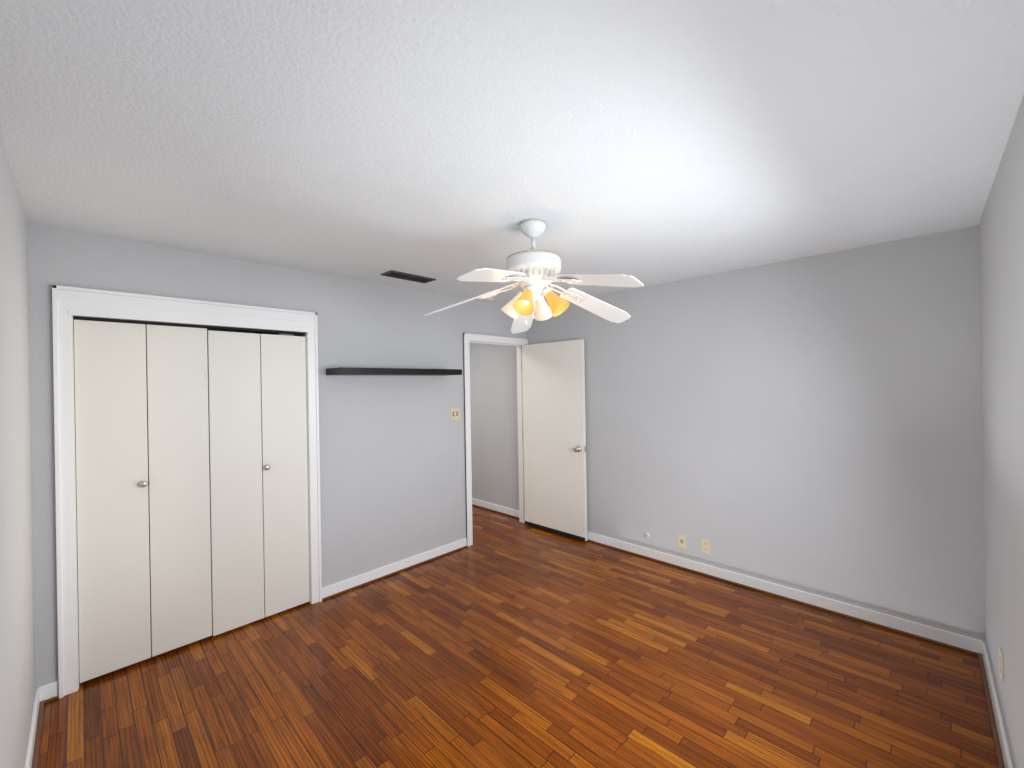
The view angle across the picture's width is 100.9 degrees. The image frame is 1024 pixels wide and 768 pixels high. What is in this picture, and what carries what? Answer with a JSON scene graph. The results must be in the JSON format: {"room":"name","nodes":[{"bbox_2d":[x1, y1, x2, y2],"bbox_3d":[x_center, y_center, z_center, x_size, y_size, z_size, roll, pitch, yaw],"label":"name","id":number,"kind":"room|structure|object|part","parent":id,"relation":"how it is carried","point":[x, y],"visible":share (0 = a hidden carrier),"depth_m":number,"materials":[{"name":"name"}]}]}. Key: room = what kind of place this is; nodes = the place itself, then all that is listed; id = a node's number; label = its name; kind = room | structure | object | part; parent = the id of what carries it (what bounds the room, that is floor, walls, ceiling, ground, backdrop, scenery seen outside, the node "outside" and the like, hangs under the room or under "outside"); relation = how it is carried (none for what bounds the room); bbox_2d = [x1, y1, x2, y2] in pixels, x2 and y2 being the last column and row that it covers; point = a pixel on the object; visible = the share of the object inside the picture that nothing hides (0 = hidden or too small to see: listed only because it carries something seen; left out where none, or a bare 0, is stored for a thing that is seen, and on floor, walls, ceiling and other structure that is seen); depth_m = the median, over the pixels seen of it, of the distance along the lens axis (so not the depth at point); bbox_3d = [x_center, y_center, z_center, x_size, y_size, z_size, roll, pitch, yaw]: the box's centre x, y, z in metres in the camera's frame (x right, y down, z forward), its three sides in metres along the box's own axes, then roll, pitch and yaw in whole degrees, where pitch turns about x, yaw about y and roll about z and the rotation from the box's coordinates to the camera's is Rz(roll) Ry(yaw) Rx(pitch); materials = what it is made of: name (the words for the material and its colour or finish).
{"room":"empty bedroom","nodes":[
{"label":"empty bedroom","id":0,"kind":"room"},
{"bbox_2d":[0,134,35,767],"bbox_3d":[-1.243,0.389,0.895,3.486,2.454,0.120,-1,0,44],"label":"wall","id":1,"kind":"structure","parent":0,"point":[17,660],"depth_m":1.60,"materials":[{"name":"grey paint"}]},
{"bbox_2d":[24,682,51,767],"bbox_3d":[-1.184,1.571,0.961,3.450,0.088,0.030,-1,0,44],"label":"baseboard","id":2,"kind":"structure","parent":1,"relation":"attached to","point":[44,692],"depth_m":1.98,"materials":[{"name":"white wood"}]},
{"bbox_2d":[28,224,526,696],"bbox_3d":[-1.217,0.388,3.500,0.120,2.454,3.880,-1,0,44],"label":"wall","id":3,"kind":"structure","parent":0,"point":[392,468],"depth_m":3.34,"materials":[{"name":"grey paint"}]},
{"bbox_2d":[73,316,304,334],"bbox_3d":[-1.959,-0.366,2.716,0.045,0.014,1.192,-1,0,44],"label":"trim","id":4,"kind":"structure","parent":3,"relation":"attached to","point":[174,324],"depth_m":2.61,"materials":[{"name":"black metal"}]},
{"bbox_2d":[74,319,309,682],"bbox_3d":[-1.922,0.628,2.696,0.070,1.966,1.188,-1,0,44],"label":"closet doors","id":5,"kind":"structure","parent":3,"relation":"in","point":[247,498],"depth_m":2.60,"materials":[{"name":"white wood"}]},
{"bbox_3d":[-2.250,0.630,2.392,0.028,1.960,0.294,-1,0,44],"label":"panel","id":6,"kind":"part","parent":5,"relation":"part of","materials":[{"name":"white wood"}]},
{"bbox_3d":[-2.141,0.581,2.458,0.036,0.038,0.038,-1,0,44],"label":"knob","id":7,"kind":"part","parent":5,"relation":"part of","materials":[{"name":"silver metal"}]},
{"bbox_3d":[-2.042,0.627,2.604,0.028,1.960,0.294,-1,0,44],"label":"panel","id":8,"kind":"part","parent":5,"relation":"part of","materials":[{"name":"white wood"}]},
{"bbox_3d":[-1.829,0.632,2.813,0.028,1.954,0.294,-1,0,44],"label":"panel","id":9,"kind":"part","parent":5,"relation":"part of","materials":[{"name":"white wood"}]},
{"bbox_3d":[-1.687,0.573,2.913,0.036,0.038,0.038,-1,0,44],"label":"knob","id":10,"kind":"part","parent":5,"relation":"part of","materials":[{"name":"silver metal"}]},
{"bbox_3d":[-1.621,0.629,3.026,0.028,1.954,0.294,-1,0,44],"label":"panel","id":11,"kind":"part","parent":5,"relation":"part of","materials":[{"name":"white wood"}]},
{"bbox_2d":[52,285,527,698],"bbox_3d":[-1.142,0.539,3.567,0.166,2.150,3.678,-1,0,44],"label":"trim","id":12,"kind":"structure","parent":3,"relation":"attached to","point":[68,303],"depth_m":2.44,"materials":[{"name":"white wood"}]},
{"bbox_2d":[326,367,461,375],"bbox_3d":[-0.934,-0.100,3.526,0.260,0.050,1.115,-1,0,44],"label":"shelf","id":13,"kind":"object","parent":3,"relation":"attached to","point":[385,371],"visible":1,"depth_m":3.33,"materials":[{"name":"black wood"}]},
{"bbox_2d":[322,538,466,598],"bbox_3d":[-0.938,1.567,3.669,0.014,0.088,1.401,-1,0,44],"label":"baseboard","id":14,"kind":"structure","parent":3,"relation":"attached to","point":[343,585],"depth_m":3.56,"materials":[{"name":"white wood"}]},
{"bbox_2d":[450,407,459,419],"bbox_3d":[-0.545,0.289,4.091,0.016,0.118,0.115,-1,0,44],"label":"switch plate","id":15,"kind":"object","parent":3,"relation":"attached to","point":[455,413],"visible":1,"depth_m":4.09,"materials":[{"name":"beige plastic"}]},
{"bbox_2d":[522,339,586,540],"bbox_3d":[0.436,0.566,4.515,0.814,2.019,0.035,-1,0,44],"label":"door leaf","id":16,"kind":"structure","parent":3,"relation":"in","point":[554,431],"depth_m":4.47,"materials":[{"name":"white wood"}]},
{"bbox_2d":[525,521,584,540],"bbox_3d":[0.439,1.558,4.501,0.806,0.035,0.004,-1,0,43],"label":"door sweep","id":17,"kind":"object","parent":16,"relation":"attached to","point":[556,531],"depth_m":4.48,"materials":[{"name":"black rubber"}]},
{"bbox_2d":[574,446,580,451],"bbox_3d":[0.674,0.654,4.268,0.064,0.064,0.122,-1,0,44],"label":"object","id":18,"kind":"structure","parent":16,"relation":"attached to","point":[577,448],"depth_m":4.23,"materials":[{"name":"silver metal"}]},
{"bbox_2d":[469,343,518,510],"bbox_3d":[-0.313,0.373,5.483,1.360,2.454,0.120,-1,0,44],"label":"wall","id":19,"kind":"structure","parent":0,"point":[494,424],"depth_m":5.31,"materials":[{"name":"grey paint"}]},
{"bbox_2d":[472,498,518,516],"bbox_3d":[-0.347,1.557,5.442,1.380,0.088,0.014,-1,0,44],"label":"baseboard","id":20,"kind":"structure","parent":19,"relation":"attached to","point":[495,507],"depth_m":5.28,"materials":[{"name":"white wood"}]},
{"bbox_2d":[0,0,1023,304],"bbox_3d":[-0.339,-0.878,2.899,5.206,0.050,4.280,-1,0,44],"label":"ceiling","id":21,"kind":"structure","parent":0,"point":[444,144],"depth_m":1.42,"materials":[{"name":"white paint"}]},
{"bbox_2d":[381,270,435,282],"bbox_3d":[-0.812,-0.842,3.335,0.160,0.010,0.400,-1,0,44],"label":"ceiling vent","id":22,"kind":"object","parent":21,"relation":"in","point":[405,276],"visible":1,"depth_m":3.32,"materials":[{"name":"grey metal"}]},
{"bbox_2d":[484,297,493,301],"bbox_3d":[-0.231,-0.839,4.207,0.104,0.033,0.104,-1,0,44],"label":"smoke detector","id":23,"kind":"object","parent":21,"relation":"attached to","point":[489,299],"visible":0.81,"depth_m":4.18,"materials":[{"name":"white plastic"}]},
{"bbox_2d":[424,218,643,333],"bbox_3d":[0.133,-0.585,2.222,1.169,0.552,1.192,-1,0,44],"label":"fan","id":24,"kind":"object","parent":21,"relation":"hanging from","point":[533,272],"visible":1,"depth_m":2.19,"materials":[{"name":"white plastic"}]},
{"bbox_3d":[-0.276,-0.450,2.346,0.409,0.142,0.311,-1,0,44],"label":"blade","id":25,"kind":"part","parent":24,"relation":"part of","materials":[{"name":"white wood"}]},
{"bbox_3d":[-0.081,-0.485,1.904,0.221,0.101,0.436,-1,0,44],"label":"blade","id":26,"kind":"part","parent":24,"relation":"part of","materials":[{"name":"white wood"}]},
{"bbox_3d":[0.076,-0.428,2.655,0.372,0.177,0.340,-1,0,44],"label":"blade","id":27,"kind":"part","parent":24,"relation":"part of","materials":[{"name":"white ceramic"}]},
{"bbox_3d":[0.481,-0.446,2.428,0.252,0.163,0.414,-1,0,44],"label":"blade","id":28,"kind":"part","parent":24,"relation":"part of","materials":[{"name":"white wood"}]},
{"bbox_3d":[0.392,-0.481,1.958,0.431,0.117,0.148,-1,0,44],"label":"blade","id":29,"kind":"part","parent":24,"relation":"part of","materials":[{"name":"white wood"}]},
{"bbox_2d":[37,505,998,767],"bbox_3d":[-0.297,1.625,2.899,5.206,0.050,4.280,-1,0,44],"label":"floor","id":30,"kind":"structure","parent":0,"point":[503,641],"depth_m":2.25,"materials":[{"name":"brown wood"}]},
{"bbox_2d":[32,696,57,767],"bbox_3d":[-2.185,1.623,1.984,0.557,0.017,0.062,-1,0,44],"label":"molding","id":31,"kind":"structure","parent":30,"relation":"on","point":[41,708],"depth_m":1.97,"materials":[{"name":"brown"}]},
{"bbox_2d":[322,546,467,600],"bbox_3d":[-0.923,1.602,3.637,0.039,0.017,1.385,-1,0,44],"label":"molding","id":32,"kind":"structure","parent":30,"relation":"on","point":[458,549],"depth_m":3.55,"materials":[{"name":"brown"}]},
{"bbox_2d":[587,539,1004,767],"bbox_3d":[1.372,1.564,2.981,2.663,0.017,0.993,-1,0,44],"label":"molding","id":33,"kind":"structure","parent":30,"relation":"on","point":[982,668],"depth_m":2.60,"materials":[{"name":"brown"}]},
{"bbox_2d":[526,225,984,640],"bbox_3d":[1.470,0.344,3.668,3.726,2.454,0.120,-1,0,44],"label":"wall","id":34,"kind":"structure","parent":0,"point":[811,424],"depth_m":2.97,"materials":[{"name":"grey paint"}]},
{"bbox_2d":[677,534,685,548],"bbox_3d":[1.449,1.346,3.613,0.072,0.116,0.010,-1,0,44],"label":"electrical outlet plate","id":35,"kind":"object","parent":34,"relation":"attached to","point":[682,544],"depth_m":3.61,"materials":[{"name":"beige plastic"}]},
{"bbox_2d":[701,538,710,554],"bbox_3d":[1.592,1.334,3.475,0.072,0.116,0.009,-1,0,44],"label":"electrical outlet plate","id":36,"kind":"object","parent":34,"relation":"attached to","point":[703,541],"depth_m":3.47,"materials":[{"name":"beige plastic"}]},
{"bbox_2d":[587,532,975,651],"bbox_3d":[1.430,1.527,3.633,3.450,0.088,0.014,-1,0,44],"label":"baseboard","id":37,"kind":"structure","parent":34,"relation":"attached to","point":[880,618],"depth_m":2.98,"materials":[{"name":"white wood"}]},
{"bbox_2d":[978,95,1023,767],"bbox_3d":[1.360,0.345,0.978,0.120,2.454,3.880,-1,0,44],"label":"wall","id":38,"kind":"structure","parent":0,"point":[1001,254],"depth_m":1.69,"materials":[{"name":"grey paint"}]},
{"bbox_2d":[976,639,1013,767],"bbox_3d":[1.374,1.528,1.068,0.014,0.088,3.760,-1,0,44],"label":"baseboard","id":39,"kind":"structure","parent":38,"relation":"attached to","point":[981,647],"depth_m":1.95,"materials":[{"name":"white wood"}]},
{"bbox_2d":[999,647,1003,681],"bbox_3d":[2.136,1.225,1.849,0.009,0.116,0.072,-1,0,44],"label":"electrical outlet plate","id":40,"kind":"object","parent":38,"relation":"attached to","point":[1000,650],"depth_m":1.83,"materials":[{"name":"beige plastic"}]}
]}

